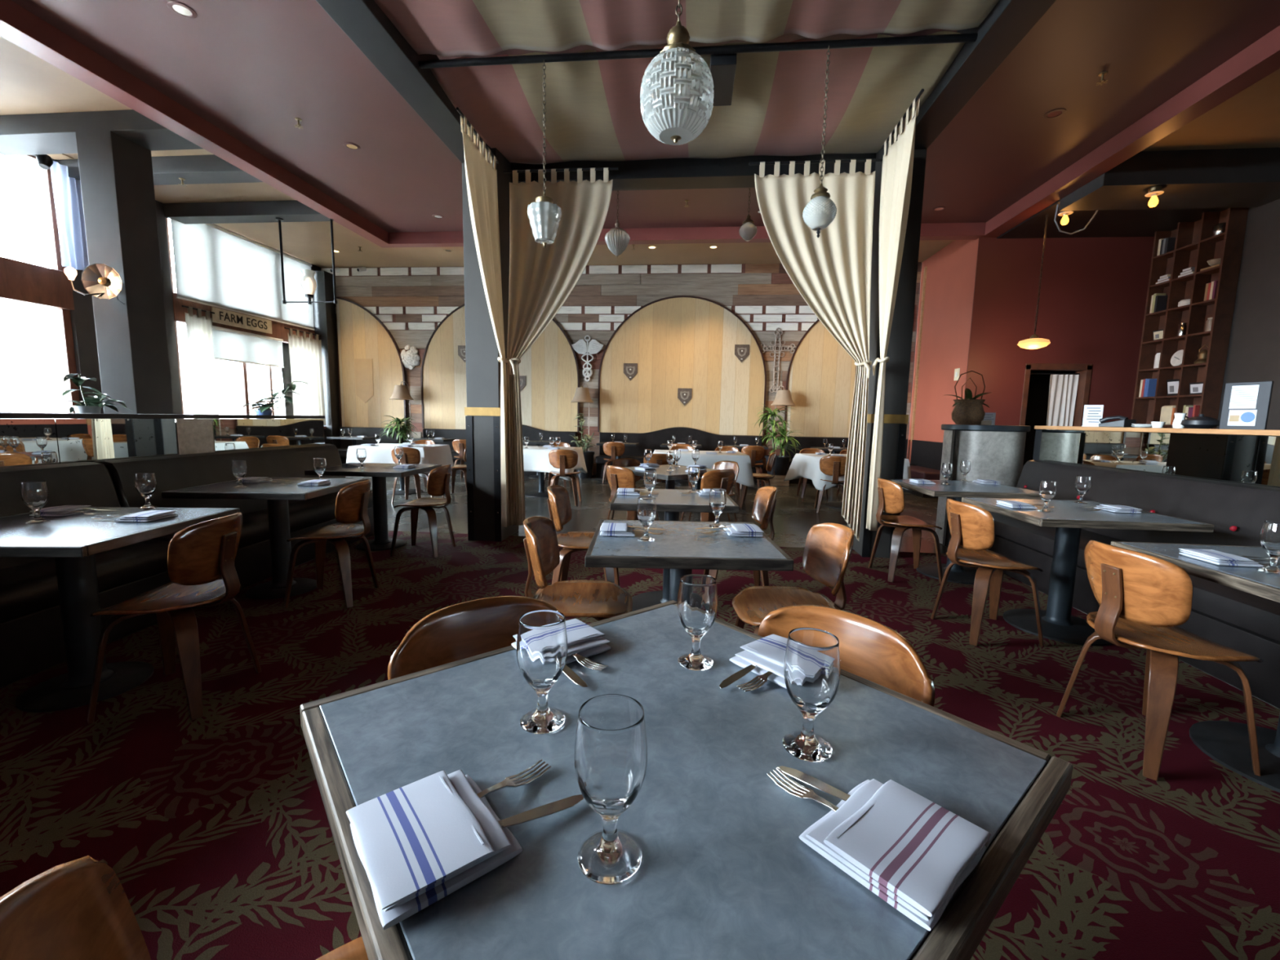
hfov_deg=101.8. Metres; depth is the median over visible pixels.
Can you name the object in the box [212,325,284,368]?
roller shade
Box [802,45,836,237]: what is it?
glass pendant
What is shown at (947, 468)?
water goblet
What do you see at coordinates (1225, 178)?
beam
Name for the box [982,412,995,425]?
sign
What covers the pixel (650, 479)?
water goblet
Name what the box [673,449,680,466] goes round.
water goblet
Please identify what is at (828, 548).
bentwood chair
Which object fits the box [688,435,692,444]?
water goblet
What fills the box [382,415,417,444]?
dracaena
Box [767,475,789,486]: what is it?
wooden crate
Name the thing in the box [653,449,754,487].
tablecloth
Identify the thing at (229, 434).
mirror
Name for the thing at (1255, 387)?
print
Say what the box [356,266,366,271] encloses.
security camera
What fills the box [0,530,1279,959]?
floor
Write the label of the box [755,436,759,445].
water goblet
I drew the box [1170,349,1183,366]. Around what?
plate
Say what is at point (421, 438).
dining table
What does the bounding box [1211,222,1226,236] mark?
metal pot
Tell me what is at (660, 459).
bentwood chair
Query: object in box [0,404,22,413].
parked car
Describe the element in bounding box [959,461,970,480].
water goblet
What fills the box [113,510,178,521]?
folded napkin
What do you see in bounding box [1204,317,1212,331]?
metal canister
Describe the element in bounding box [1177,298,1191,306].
butter dish
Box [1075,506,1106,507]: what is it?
table knife
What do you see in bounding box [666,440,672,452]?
water goblet
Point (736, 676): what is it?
table knife
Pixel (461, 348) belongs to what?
plaque
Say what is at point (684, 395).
plaque
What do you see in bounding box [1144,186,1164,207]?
bulb
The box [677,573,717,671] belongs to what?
water goblet
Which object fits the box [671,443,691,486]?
bentwood chair
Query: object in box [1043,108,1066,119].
recessed light
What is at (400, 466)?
folded napkin
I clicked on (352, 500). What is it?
bentwood chair
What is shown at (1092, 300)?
wall
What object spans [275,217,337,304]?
lantern
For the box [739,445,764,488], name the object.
bentwood chair
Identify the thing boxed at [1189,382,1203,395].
picture frame
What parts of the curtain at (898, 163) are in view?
rod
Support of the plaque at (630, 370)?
attached to the arched panel at (676, 342)
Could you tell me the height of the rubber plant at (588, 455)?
1.335 m
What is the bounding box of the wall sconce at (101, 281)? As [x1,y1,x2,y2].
[64,262,124,304]
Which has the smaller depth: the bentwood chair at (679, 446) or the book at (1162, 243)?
the book at (1162, 243)
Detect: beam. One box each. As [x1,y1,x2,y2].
[0,109,204,155]
[57,154,262,185]
[163,200,333,223]
[315,0,1056,191]
[1058,147,1279,210]
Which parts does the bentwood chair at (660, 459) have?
backrest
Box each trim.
[0,0,1279,248]
[46,153,74,159]
[910,266,927,441]
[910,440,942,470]
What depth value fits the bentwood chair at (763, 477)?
7.55 m
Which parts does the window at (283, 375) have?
pane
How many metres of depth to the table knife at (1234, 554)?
2.00 m
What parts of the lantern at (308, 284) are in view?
tulip glass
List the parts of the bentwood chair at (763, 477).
leg, leg, seat, leg, backrest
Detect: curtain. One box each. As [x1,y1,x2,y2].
[49,160,88,270]
[181,305,218,414]
[284,327,325,425]
[456,106,512,527]
[503,167,618,525]
[748,158,882,541]
[866,88,924,530]
[1030,373,1079,430]
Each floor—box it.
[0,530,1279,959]
[345,473,947,553]
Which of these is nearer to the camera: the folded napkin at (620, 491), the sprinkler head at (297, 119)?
the folded napkin at (620, 491)
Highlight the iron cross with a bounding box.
[760,327,796,392]
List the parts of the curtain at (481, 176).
rod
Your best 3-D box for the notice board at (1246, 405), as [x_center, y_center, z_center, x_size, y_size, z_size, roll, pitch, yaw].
[4.070,-0.497,3.500,0.022,0.317,0.229,-1,7,-14]
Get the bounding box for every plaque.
[457,345,466,362]
[519,375,525,391]
[623,363,637,380]
[677,388,692,405]
[734,344,749,362]
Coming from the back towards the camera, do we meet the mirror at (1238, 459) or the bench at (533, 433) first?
the bench at (533, 433)
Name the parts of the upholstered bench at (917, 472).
seat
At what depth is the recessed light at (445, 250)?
10.15 m
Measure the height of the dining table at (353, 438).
0.750 m
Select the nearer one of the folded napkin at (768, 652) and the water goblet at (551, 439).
the folded napkin at (768, 652)
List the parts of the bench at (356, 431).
seat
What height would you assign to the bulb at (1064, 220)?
0.212 m
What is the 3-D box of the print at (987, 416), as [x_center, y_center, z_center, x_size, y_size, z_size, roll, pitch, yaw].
[3.647,-0.650,5.482,0.132,0.086,0.011,5,8,31]
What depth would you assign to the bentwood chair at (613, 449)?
9.98 m
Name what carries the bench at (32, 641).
on the floor at (214, 828)
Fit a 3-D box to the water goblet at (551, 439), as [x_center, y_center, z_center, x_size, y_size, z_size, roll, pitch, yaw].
[-1.386,-0.579,8.165,0.082,0.177,0.082,0,7,-9]
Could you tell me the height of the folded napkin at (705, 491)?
0.030 m
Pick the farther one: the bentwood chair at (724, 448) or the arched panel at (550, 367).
the arched panel at (550, 367)
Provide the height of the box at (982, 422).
0.045 m
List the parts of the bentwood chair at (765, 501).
leg, leg, leg, backrest, leg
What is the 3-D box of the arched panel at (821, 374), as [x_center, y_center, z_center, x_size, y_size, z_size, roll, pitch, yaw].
[3.750,-2.300,10.723,1.405,2.812,0.059,2,7,6]
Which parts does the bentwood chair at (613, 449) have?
leg, backrest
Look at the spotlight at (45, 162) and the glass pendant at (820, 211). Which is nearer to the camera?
the glass pendant at (820, 211)
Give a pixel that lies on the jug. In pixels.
(1179, 417)
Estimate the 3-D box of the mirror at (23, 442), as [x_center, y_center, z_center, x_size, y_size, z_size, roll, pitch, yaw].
[-3.343,-0.109,2.035,0.012,0.258,1.855,1,7,2]
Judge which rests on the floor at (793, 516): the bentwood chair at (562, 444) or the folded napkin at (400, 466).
the bentwood chair at (562, 444)
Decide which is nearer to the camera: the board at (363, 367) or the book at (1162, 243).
the book at (1162, 243)
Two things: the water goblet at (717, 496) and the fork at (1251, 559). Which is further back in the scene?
the water goblet at (717, 496)
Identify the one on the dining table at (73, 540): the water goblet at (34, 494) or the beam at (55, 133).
the water goblet at (34, 494)
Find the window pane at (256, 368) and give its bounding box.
[253,364,263,409]
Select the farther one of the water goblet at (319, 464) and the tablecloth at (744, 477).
the tablecloth at (744, 477)
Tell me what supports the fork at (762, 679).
on the dining table at (725, 871)
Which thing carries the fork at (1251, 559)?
on the dining table at (1227, 743)
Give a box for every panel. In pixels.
[174,418,214,454]
[335,297,407,427]
[420,303,579,431]
[597,295,766,435]
[784,319,857,437]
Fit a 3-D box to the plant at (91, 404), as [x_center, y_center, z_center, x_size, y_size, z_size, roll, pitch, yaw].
[-3.506,-0.524,3.329,0.364,0.303,0.286,2,7,6]
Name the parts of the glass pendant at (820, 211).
lamp shade, chain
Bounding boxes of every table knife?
[78,507,119,511]
[497,794,583,828]
[562,664,587,687]
[626,525,665,529]
[694,526,732,528]
[719,663,757,688]
[777,765,850,801]
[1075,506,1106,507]
[1234,554,1269,559]
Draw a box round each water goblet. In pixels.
[20,480,50,523]
[134,472,157,509]
[231,460,247,488]
[312,457,326,479]
[340,428,344,436]
[347,428,351,436]
[355,448,366,468]
[374,434,381,445]
[394,446,403,465]
[407,434,413,445]
[426,430,430,438]
[430,430,435,438]
[516,609,568,733]
[524,436,528,448]
[539,432,543,441]
[549,437,554,447]
[555,437,560,447]
[573,693,647,884]
[610,434,614,441]
[623,434,627,443]
[636,496,656,542]
[643,470,657,496]
[644,448,651,463]
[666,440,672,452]
[666,452,675,471]
[671,435,675,444]
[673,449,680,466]
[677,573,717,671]
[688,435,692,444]
[688,466,699,493]
[692,440,697,449]
[692,449,699,464]
[708,488,726,527]
[717,440,723,453]
[733,436,737,445]
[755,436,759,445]
[782,627,840,761]
[822,438,826,448]
[827,443,833,455]
[841,439,846,448]
[941,462,952,484]
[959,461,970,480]
[1037,480,1057,512]
[1073,475,1091,503]
[1256,520,1279,574]
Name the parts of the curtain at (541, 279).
rod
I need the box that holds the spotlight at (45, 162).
[35,154,53,169]
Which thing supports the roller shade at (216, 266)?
attached to the window at (283, 375)
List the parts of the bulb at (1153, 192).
bulb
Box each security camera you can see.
[329,267,340,272]
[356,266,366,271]
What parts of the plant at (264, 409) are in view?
pot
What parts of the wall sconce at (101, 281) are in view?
bulb, arm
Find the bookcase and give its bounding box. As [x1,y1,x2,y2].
[1130,207,1248,428]
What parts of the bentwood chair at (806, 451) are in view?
leg, leg, backrest, leg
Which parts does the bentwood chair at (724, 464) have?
leg, backrest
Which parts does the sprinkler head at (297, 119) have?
stem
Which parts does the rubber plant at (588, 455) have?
pot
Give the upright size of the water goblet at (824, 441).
0.177 m
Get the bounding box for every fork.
[71,511,101,515]
[89,515,121,519]
[476,759,551,799]
[571,653,608,671]
[632,529,662,534]
[699,530,730,533]
[736,671,773,692]
[766,768,838,811]
[1088,508,1111,511]
[1250,559,1279,564]
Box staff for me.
[571,335,604,381]
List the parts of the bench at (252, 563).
seat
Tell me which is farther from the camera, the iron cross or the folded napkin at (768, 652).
the iron cross
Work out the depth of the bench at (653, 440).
11.06 m
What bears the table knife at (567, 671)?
on the dining table at (725, 871)
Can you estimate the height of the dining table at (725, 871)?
0.750 m
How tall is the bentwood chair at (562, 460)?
0.804 m
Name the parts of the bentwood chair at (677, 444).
backrest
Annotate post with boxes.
[312,271,340,448]
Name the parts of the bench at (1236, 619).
seat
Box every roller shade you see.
[170,218,315,330]
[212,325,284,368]
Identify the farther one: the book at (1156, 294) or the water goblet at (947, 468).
the book at (1156, 294)
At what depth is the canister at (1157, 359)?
7.82 m
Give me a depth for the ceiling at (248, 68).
5.36 m
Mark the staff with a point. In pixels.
(593, 347)
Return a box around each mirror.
[0,418,59,468]
[54,418,177,463]
[212,418,324,452]
[1039,429,1279,488]
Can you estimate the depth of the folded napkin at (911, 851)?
0.59 m
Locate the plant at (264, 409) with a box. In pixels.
[242,381,308,415]
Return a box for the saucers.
[1131,422,1165,427]
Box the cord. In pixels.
[1053,204,1097,235]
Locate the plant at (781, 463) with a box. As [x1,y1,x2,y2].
[751,405,804,475]
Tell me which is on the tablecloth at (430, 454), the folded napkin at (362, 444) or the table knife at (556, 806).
the folded napkin at (362, 444)
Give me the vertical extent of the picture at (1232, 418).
0.044 m
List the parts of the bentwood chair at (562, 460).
leg, leg, backrest, seat, leg, leg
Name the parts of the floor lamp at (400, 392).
lamp shade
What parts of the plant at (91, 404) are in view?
pot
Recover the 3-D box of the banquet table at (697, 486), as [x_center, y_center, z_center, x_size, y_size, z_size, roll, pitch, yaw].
[0.892,-0.038,7.980,1.350,0.750,0.980,1,7,2]
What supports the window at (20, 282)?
in the wall at (82, 319)
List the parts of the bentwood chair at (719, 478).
leg, backrest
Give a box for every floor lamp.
[389,381,413,434]
[570,383,595,476]
[770,385,795,441]
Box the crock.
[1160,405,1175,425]
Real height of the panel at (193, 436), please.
0.258 m
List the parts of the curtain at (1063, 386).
rod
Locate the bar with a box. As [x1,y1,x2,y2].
[935,424,1031,546]
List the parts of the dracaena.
stem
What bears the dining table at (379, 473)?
on the floor at (214, 828)
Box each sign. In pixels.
[211,306,271,333]
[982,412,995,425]
[1082,404,1103,426]
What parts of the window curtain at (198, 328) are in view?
rod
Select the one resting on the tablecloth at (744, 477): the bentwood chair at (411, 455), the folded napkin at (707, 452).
the folded napkin at (707, 452)
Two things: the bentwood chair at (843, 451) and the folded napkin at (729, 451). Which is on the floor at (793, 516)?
the bentwood chair at (843, 451)
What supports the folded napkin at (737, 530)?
on the dining table at (681, 548)
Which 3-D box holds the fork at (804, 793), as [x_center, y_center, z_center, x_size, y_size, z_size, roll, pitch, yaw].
[0.244,0.417,0.657,0.026,0.017,0.195,-4,8,-36]
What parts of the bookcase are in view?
panel, shelf, shelf, shelf, shelf, shelf, shelf, panel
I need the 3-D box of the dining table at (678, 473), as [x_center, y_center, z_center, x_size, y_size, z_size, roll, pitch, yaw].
[0.305,0.265,5.322,0.868,0.750,0.868,-4,9,-39]
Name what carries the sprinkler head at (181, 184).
attached to the beam at (195, 169)
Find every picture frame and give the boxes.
[1152,328,1164,340]
[1166,378,1179,395]
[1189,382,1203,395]
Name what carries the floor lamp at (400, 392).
on the floor at (793, 516)
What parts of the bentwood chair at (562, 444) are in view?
leg, backrest, leg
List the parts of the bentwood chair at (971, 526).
leg, backrest, leg, seat, leg, leg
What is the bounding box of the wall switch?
[953,368,959,380]
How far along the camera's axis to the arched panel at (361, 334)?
11.66 m
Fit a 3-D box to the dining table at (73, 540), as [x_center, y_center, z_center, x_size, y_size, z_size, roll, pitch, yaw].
[-2.491,0.561,2.317,0.860,0.750,0.820,1,7,-3]
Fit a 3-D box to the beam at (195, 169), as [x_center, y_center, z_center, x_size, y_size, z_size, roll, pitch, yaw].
[-6.224,-4.031,6.791,2.670,0.205,0.320,2,7,6]
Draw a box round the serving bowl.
[1206,257,1221,266]
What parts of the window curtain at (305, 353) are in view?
rod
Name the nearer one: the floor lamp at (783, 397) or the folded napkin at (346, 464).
the folded napkin at (346, 464)
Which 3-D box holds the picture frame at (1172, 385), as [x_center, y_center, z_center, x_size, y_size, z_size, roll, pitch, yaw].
[7.777,-1.345,7.577,0.053,0.240,0.220,2,7,6]
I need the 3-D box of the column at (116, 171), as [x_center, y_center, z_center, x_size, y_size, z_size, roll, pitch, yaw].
[-5.967,-1.714,6.119,0.430,4.260,0.430,2,7,6]
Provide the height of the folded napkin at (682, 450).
0.030 m
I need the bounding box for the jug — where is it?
[1172,413,1188,428]
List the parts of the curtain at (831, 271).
rod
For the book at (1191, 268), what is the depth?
7.34 m
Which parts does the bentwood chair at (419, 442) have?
backrest, leg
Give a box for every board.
[354,358,373,403]
[1218,381,1273,430]
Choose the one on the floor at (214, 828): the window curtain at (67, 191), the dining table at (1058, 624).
the dining table at (1058, 624)
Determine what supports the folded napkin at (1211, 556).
on the dining table at (1227, 743)
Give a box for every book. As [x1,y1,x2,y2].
[1138,379,1142,397]
[1141,378,1145,396]
[1143,378,1156,396]
[1145,378,1156,396]
[1149,294,1153,313]
[1151,293,1165,313]
[1153,295,1167,312]
[1155,278,1170,284]
[1156,238,1164,256]
[1157,276,1170,281]
[1160,239,1164,254]
[1160,274,1170,279]
[1161,238,1165,253]
[1164,237,1175,253]
[1170,408,1175,425]
[1177,271,1194,277]
[1180,269,1194,275]
[1182,266,1195,271]
[1182,404,1193,413]
[1185,406,1193,418]
[1186,407,1191,418]
[1190,407,1193,417]
[1191,404,1199,417]
[1200,263,1220,271]
[1204,283,1208,301]
[1206,282,1211,300]
[1208,280,1213,299]
[1211,280,1217,298]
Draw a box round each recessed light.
[166,0,197,18]
[342,142,360,150]
[431,214,444,218]
[443,248,453,252]
[647,245,657,248]
[708,245,718,248]
[932,206,946,211]
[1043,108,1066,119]
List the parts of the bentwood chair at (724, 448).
backrest, leg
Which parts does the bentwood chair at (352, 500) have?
leg, leg, seat, leg, backrest, leg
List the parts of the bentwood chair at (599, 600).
backrest, seat, leg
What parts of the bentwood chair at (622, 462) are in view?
backrest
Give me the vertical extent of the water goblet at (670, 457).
0.177 m
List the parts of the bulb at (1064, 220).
bulb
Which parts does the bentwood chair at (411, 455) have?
leg, backrest, leg, leg, leg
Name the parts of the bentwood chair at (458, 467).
leg, seat, leg, backrest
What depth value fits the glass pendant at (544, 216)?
3.53 m
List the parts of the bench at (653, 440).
seat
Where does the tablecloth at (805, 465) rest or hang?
on the banquet table at (833, 504)
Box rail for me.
[0,412,324,418]
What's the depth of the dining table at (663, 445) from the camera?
10.39 m
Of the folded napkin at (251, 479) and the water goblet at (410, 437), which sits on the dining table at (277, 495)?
the folded napkin at (251, 479)
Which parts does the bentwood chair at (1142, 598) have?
leg, backrest, leg, leg, seat, leg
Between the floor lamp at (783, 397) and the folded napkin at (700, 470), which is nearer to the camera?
the folded napkin at (700, 470)
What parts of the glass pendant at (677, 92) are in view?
lamp shade, chain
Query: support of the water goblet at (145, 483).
on the dining table at (73, 540)
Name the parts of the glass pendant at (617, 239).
lamp shade, chain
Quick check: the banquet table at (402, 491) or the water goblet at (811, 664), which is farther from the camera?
the banquet table at (402, 491)
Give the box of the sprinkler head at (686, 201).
[684,200,689,207]
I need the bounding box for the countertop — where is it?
[1034,425,1279,435]
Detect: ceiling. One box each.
[0,0,1279,267]
[996,200,1228,238]
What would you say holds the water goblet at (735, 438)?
on the dining table at (738, 446)
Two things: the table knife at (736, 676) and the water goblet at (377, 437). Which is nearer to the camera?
the table knife at (736, 676)
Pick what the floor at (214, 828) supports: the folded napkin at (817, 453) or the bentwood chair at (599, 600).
the bentwood chair at (599, 600)
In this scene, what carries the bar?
on the floor at (793, 516)
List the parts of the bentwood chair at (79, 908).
backrest, seat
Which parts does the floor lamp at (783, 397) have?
lamp shade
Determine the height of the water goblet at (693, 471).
0.177 m
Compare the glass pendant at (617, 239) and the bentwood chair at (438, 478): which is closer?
the bentwood chair at (438, 478)
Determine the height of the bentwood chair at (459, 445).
0.804 m
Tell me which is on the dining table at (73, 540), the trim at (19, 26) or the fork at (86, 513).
the fork at (86, 513)
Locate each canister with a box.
[1153,352,1160,368]
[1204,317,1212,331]
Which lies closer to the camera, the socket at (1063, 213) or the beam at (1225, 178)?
the beam at (1225, 178)
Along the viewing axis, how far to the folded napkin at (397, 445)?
7.95 m
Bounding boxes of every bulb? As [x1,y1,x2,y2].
[1057,210,1073,225]
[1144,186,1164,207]
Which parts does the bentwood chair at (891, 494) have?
leg, backrest, leg, seat, leg, leg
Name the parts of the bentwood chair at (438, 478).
leg, leg, seat, leg, backrest, leg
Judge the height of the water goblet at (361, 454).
0.177 m
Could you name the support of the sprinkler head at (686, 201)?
attached to the ceiling at (248, 68)
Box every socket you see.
[1057,210,1073,216]
[1144,190,1164,196]
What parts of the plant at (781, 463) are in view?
stem, pot, stem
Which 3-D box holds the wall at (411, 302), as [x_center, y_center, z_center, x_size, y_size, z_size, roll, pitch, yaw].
[-0.779,-2.320,11.249,12.750,4.448,0.082,2,7,6]
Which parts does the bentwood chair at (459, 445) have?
backrest, leg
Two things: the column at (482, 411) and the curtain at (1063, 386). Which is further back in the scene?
the curtain at (1063, 386)
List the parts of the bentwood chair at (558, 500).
backrest, leg, leg, seat, leg, leg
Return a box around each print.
[983,413,993,419]
[1086,407,1101,422]
[1153,330,1163,339]
[1167,381,1178,393]
[1231,386,1257,403]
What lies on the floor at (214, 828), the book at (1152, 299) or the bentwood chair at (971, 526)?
the bentwood chair at (971, 526)
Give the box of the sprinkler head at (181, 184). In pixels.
[177,177,186,186]
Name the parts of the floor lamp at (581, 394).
lamp shade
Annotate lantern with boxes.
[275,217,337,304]
[1193,344,1208,364]
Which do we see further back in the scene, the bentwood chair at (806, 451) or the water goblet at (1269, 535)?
the bentwood chair at (806, 451)
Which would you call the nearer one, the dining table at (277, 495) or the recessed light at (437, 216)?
the dining table at (277, 495)
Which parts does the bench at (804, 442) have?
seat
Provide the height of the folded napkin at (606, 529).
0.030 m
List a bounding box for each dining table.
[0,506,239,712]
[161,477,368,599]
[299,600,1072,959]
[304,462,441,551]
[326,435,375,445]
[406,437,456,441]
[522,440,555,478]
[584,519,793,601]
[595,442,639,458]
[609,488,739,611]
[623,464,717,488]
[660,443,701,482]
[724,444,768,484]
[810,446,847,487]
[888,479,1041,584]
[961,497,1213,645]
[1111,541,1279,792]
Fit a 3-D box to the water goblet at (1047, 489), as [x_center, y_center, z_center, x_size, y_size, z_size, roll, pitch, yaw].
[2.395,0.096,3.063,0.082,0.177,0.082,1,7,0]
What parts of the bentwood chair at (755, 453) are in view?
backrest, leg, leg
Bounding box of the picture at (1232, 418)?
[1229,415,1239,422]
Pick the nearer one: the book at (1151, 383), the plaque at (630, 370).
the book at (1151, 383)
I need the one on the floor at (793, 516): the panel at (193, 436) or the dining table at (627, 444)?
the dining table at (627, 444)
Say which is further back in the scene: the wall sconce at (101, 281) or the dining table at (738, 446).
the dining table at (738, 446)
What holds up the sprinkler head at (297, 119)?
attached to the ceiling at (248, 68)
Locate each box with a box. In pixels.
[710,53,737,106]
[978,420,991,425]
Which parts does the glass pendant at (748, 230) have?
lamp shade, chain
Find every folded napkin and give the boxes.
[29,505,96,515]
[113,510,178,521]
[235,476,271,483]
[296,479,330,485]
[341,462,366,466]
[346,769,522,929]
[360,444,376,445]
[393,463,416,468]
[397,444,413,446]
[401,442,414,444]
[511,618,611,664]
[542,444,554,447]
[547,447,559,449]
[600,523,635,536]
[617,488,639,494]
[634,466,656,471]
[639,462,659,466]
[678,448,688,451]
[684,468,706,472]
[687,464,706,468]
[697,488,710,495]
[706,451,717,453]
[723,523,764,536]
[725,450,736,453]
[728,634,840,688]
[799,778,991,930]
[815,452,826,454]
[909,478,936,484]
[972,479,1001,484]
[995,500,1037,508]
[1094,504,1142,512]
[1178,548,1263,566]
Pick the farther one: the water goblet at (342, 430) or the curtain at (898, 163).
the water goblet at (342, 430)
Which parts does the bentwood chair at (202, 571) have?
leg, seat, leg, leg, backrest, leg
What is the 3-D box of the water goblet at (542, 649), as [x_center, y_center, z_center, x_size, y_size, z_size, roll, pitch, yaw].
[-0.159,0.310,0.850,0.082,0.177,0.082,3,7,12]
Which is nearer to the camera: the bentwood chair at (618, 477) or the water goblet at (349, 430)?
the bentwood chair at (618, 477)
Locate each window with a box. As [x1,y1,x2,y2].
[0,155,79,413]
[0,299,279,415]
[165,217,315,415]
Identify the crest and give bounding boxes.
[400,344,420,369]
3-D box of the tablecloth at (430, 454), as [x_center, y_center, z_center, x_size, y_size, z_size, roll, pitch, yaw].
[-3.850,-0.332,8.377,1.382,0.452,1.143,1,7,3]
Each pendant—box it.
[527,59,561,248]
[604,191,630,257]
[640,0,714,145]
[738,187,757,241]
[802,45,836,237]
[1017,214,1050,349]
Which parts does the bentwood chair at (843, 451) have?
leg, backrest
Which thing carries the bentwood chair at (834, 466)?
on the floor at (793, 516)
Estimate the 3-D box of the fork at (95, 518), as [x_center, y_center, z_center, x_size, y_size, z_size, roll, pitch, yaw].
[-2.364,0.169,2.350,0.195,0.014,0.026,0,7,-8]
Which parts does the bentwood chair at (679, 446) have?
backrest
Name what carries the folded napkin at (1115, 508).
on the dining table at (1058, 624)
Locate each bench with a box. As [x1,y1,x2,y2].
[0,462,171,688]
[93,444,373,608]
[337,426,404,465]
[422,424,577,475]
[595,426,764,482]
[784,436,914,484]
[902,465,940,497]
[986,459,1279,709]
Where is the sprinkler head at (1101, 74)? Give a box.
[1095,71,1107,85]
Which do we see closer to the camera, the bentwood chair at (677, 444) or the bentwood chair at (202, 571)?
the bentwood chair at (202, 571)
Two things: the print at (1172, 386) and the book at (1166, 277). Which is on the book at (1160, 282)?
the book at (1166, 277)
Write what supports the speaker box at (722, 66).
attached to the crossbar
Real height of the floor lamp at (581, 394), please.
1.973 m
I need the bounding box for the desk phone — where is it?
[1098,415,1136,427]
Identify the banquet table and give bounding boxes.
[386,476,422,494]
[524,471,548,497]
[694,478,701,489]
[825,502,842,508]
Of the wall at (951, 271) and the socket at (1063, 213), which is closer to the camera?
the socket at (1063, 213)
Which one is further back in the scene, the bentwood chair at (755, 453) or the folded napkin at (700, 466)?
the bentwood chair at (755, 453)
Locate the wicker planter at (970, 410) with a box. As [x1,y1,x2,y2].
[950,370,989,424]
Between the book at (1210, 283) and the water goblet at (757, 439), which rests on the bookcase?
the book at (1210, 283)
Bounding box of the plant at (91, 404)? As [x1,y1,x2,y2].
[60,373,129,413]
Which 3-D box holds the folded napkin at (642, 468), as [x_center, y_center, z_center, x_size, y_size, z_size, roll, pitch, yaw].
[0.052,-0.111,5.127,0.152,0.030,0.167,-4,9,-39]
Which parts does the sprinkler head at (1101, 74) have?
stem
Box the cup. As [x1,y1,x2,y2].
[1151,422,1165,427]
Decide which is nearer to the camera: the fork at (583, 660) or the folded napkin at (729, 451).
the fork at (583, 660)
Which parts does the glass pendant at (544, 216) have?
chain, lamp shade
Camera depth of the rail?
3.39 m
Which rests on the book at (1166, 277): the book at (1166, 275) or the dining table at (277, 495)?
the book at (1166, 275)
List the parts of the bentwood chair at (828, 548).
leg, leg, seat, backrest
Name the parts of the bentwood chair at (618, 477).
leg, backrest, leg, leg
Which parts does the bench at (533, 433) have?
seat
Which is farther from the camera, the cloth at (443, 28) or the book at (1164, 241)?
the book at (1164, 241)
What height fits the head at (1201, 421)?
0.108 m
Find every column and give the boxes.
[75,129,173,413]
[462,147,519,542]
[846,134,926,558]
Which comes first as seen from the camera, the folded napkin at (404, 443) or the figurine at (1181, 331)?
the figurine at (1181, 331)
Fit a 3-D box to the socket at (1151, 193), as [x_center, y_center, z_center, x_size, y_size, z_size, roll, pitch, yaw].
[6.105,-3.387,6.179,0.170,0.035,0.170,2,7,6]
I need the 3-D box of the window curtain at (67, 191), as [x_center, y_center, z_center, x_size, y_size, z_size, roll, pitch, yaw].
[-7.434,-3.426,6.828,0.068,1.280,0.434,2,7,6]
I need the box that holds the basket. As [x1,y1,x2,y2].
[951,399,985,424]
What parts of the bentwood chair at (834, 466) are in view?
leg, leg, backrest, leg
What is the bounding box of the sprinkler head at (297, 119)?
[293,117,303,128]
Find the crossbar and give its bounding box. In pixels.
[418,32,977,68]
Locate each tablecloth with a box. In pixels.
[346,443,453,477]
[523,445,586,480]
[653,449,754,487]
[783,453,911,490]
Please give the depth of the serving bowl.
6.99 m
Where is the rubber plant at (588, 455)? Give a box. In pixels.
[570,413,595,478]
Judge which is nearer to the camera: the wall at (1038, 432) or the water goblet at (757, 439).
the wall at (1038, 432)
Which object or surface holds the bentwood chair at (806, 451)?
on the floor at (793, 516)
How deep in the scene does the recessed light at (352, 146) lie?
6.20 m
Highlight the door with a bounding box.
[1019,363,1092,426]
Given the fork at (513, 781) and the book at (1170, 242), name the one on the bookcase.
the book at (1170, 242)
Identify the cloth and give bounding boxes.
[373,0,999,56]
[425,31,964,164]
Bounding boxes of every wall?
[17,154,321,414]
[320,262,921,475]
[406,262,922,458]
[906,238,978,463]
[964,236,1154,425]
[1022,371,1066,466]
[1032,429,1279,488]
[1066,199,1279,430]
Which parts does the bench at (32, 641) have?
seat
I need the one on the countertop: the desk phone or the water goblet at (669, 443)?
the desk phone
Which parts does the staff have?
rod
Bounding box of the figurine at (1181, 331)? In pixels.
[1176,322,1187,336]
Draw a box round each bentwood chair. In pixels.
[0,855,368,959]
[87,511,261,723]
[284,479,378,608]
[387,595,559,679]
[390,464,455,557]
[391,447,433,503]
[413,440,435,487]
[442,448,466,496]
[452,439,466,478]
[523,515,632,621]
[544,442,571,488]
[546,484,619,586]
[548,449,582,506]
[602,441,624,483]
[605,465,657,520]
[611,457,658,520]
[643,453,675,488]
[670,444,693,489]
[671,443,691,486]
[680,469,735,521]
[688,460,738,522]
[703,485,777,586]
[715,446,739,496]
[732,522,853,634]
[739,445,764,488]
[740,452,776,507]
[757,604,934,706]
[796,448,828,498]
[813,455,846,513]
[835,448,847,495]
[868,477,942,583]
[930,498,1044,646]
[1056,540,1263,780]
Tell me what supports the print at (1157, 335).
attached to the picture frame at (1157, 335)
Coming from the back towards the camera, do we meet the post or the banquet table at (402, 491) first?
the post
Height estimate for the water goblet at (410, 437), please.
0.177 m
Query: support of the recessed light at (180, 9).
in the ceiling at (248, 68)

